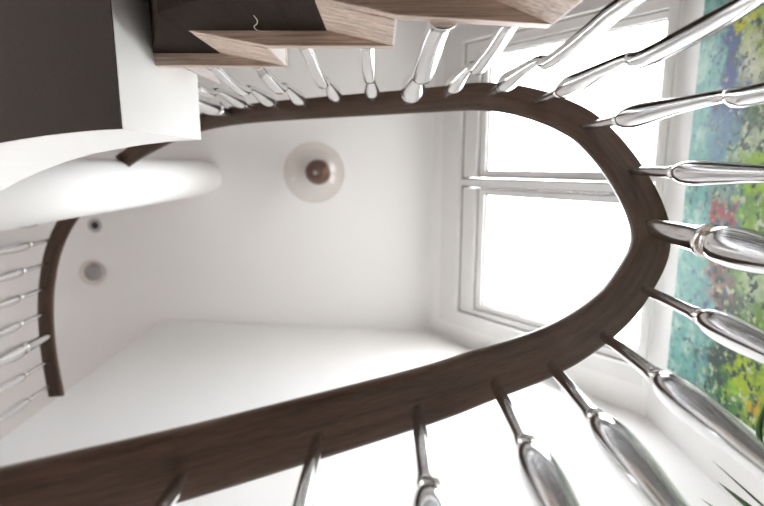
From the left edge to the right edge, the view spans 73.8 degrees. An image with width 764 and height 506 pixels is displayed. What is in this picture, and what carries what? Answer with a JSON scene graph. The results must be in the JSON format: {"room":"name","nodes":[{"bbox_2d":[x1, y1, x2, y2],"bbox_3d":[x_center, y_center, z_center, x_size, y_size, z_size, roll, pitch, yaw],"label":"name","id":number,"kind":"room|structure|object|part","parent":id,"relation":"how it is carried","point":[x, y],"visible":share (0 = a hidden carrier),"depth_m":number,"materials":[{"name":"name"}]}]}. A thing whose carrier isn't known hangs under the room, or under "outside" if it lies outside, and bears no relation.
{"room":"stairwell","nodes":[
{"label":"stairwell","id":0,"kind":"room"},
{"bbox_2d":[0,0,121,142],"bbox_3d":[-2.213,0.714,0.983,3.580,0.004,4.051,0,-80,0],"label":"ceiling","id":1,"kind":"structure","parent":0,"point":[59,75],"depth_m":0.81,"materials":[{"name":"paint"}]},
{"bbox_2d":[0,0,200,191],"bbox_3d":[-2.214,0.682,1.166,3.581,0.368,4.050,0,-80,0],"label":"wall","id":2,"kind":"structure","parent":0,"point":[158,105],"depth_m":0.95,"materials":[{"name":"white paint"}]},
{"bbox_2d":[149,0,582,83],"bbox_3d":[0.158,-0.051,0.175,2.114,2.080,2.250,0,-80,0],"label":"staircase","id":3,"kind":"structure","parent":2,"relation":"attached to","point":[195,36],"depth_m":0.71,"materials":[{"name":"brown wood"}]},
{"bbox_2d":[0,158,220,230],"bbox_3d":[-1.134,-0.304,2.238,0.214,2.078,0.214,0,-80,0],"label":"column","id":4,"kind":"object","parent":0,"point":[79,187],"visible":0.94,"depth_m":1.87,"materials":[{"name":"white paint"}]},
{"bbox_2d":[0,20,434,439],"bbox_3d":[-1.893,0.302,3.458,4.440,0.120,4.400,0,-80,0],"label":"ceiling","id":5,"kind":"structure","parent":0,"point":[270,245],"depth_m":3.33,"materials":[{"name":"white paint"}]},
{"bbox_2d":[84,263,102,280],"bbox_3d":[-1.903,0.132,3.329,0.172,0.075,0.172,0,-80,0],"label":"ceiling light","id":6,"kind":"object","parent":5,"relation":"attached to","point":[93,271],"visible":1,"depth_m":3.35,"materials":[{"name":"grey plastic"}]},
{"bbox_2d":[88,218,101,231],"bbox_3d":[-1.868,-0.179,3.308,0.092,0.008,0.092,0,-80,0],"label":"recessed light","id":7,"kind":"object","parent":5,"relation":"in","point":[94,225],"visible":1,"depth_m":3.31,"materials":[{"name":"grey"}]},
{"bbox_2d":[305,159,330,184],"bbox_3d":[-0.400,-0.481,3.044,0.358,0.434,0.358,0,-80,0],"label":"globe lamp","id":8,"kind":"object","parent":5,"relation":"hanging from","point":[317,171],"visible":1,"depth_m":3.11,"materials":[{"name":"brown metal"}]},
{"bbox_2d":[0,320,737,505],"bbox_3d":[0.023,0.992,1.115,2.955,4.790,0.140,2,-80,-1],"label":"wall","id":9,"kind":"structure","parent":0,"point":[179,373],"depth_m":2.21,"materials":[{"name":"white paint"}]},
{"bbox_2d":[0,0,763,505],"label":"stair railing","id":10,"kind":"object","parent":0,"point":[586,187],"depth_m":0.71,"materials":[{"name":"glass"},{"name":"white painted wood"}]},
{"bbox_3d":[-0.289,-0.088,0.861,1.634,2.664,0.552,0,-80,0],"label":"stair railing","id":11,"kind":"part","parent":10,"relation":"part of","materials":[{"name":"brown wood"}]},
{"bbox_3d":[0.864,0.056,2.738,0.740,0.927,0.771,0,-80,0],"label":"sash","id":12,"kind":"part","parent":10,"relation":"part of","materials":[{"name":"white wood"}]},
{"bbox_3d":[0.864,-0.760,2.594,0.740,0.927,0.761,0,-80,0],"label":"sash","id":13,"kind":"part","parent":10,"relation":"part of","materials":[{"name":"white wood"}]},
{"bbox_2d":[430,0,684,415],"bbox_3d":[0.838,-0.460,2.742,1.018,1.242,2.650,0,-80,0],"label":"window frame","id":14,"kind":"structure","parent":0,"point":[632,397],"depth_m":3.04,"materials":[{"name":"white paint"}]},
{"bbox_2d":[645,0,763,505],"bbox_3d":[1.279,-0.013,0.359,0.120,3.642,2.700,0,-80,0],"label":"wall","id":15,"kind":"structure","parent":0,"point":[703,453],"depth_m":2.05,"materials":[{"name":"white paint"}]},
{"bbox_2d":[667,310,763,430],"bbox_3d":[1.196,0.399,1.826,0.034,0.521,0.248,0,-80,0],"label":"painting","id":16,"kind":"object","parent":15,"relation":"attached to","point":[726,378],"depth_m":1.79,"materials":[{"name":"paint"}]},
{"bbox_3d":[1.098,0.822,0.673,0.240,0.030,0.413,0,-80,0],"label":"wall shelf","id":17,"kind":"object","parent":15,"relation":"attached to","visible":0},
{"bbox_2d":[703,406,763,505],"bbox_3d":[0.977,0.673,1.002,0.265,0.671,0.478,-34,-82,5],"label":"potted plant","id":18,"kind":"object","parent":17,"relation":"on","point":[759,426],"visible":0.8,"depth_m":1.24,"materials":[{"name":"green plant"}]},
{"bbox_3d":[-2.216,0.648,1.348,3.577,0.003,4.054,0,-80,0],"label":"floor","id":19,"kind":"structure","parent":0,"visible":0},
{"bbox_2d":[0,217,79,422],"bbox_3d":[-1.405,0.260,1.771,0.185,0.964,0.966,15,-80,-3],"label":"guard railing","id":20,"kind":"object","parent":19,"relation":"on","point":[62,229],"visible":0.91,"depth_m":2.16,"materials":[{"name":"brown wood"}]},
{"bbox_3d":[-1.407,0.179,2.228,0.185,0.037,0.966,15,-80,-3],"label":"handrail","id":21,"kind":"part","parent":20,"relation":"part of","materials":[{"name":"brown wood"}]}
]}

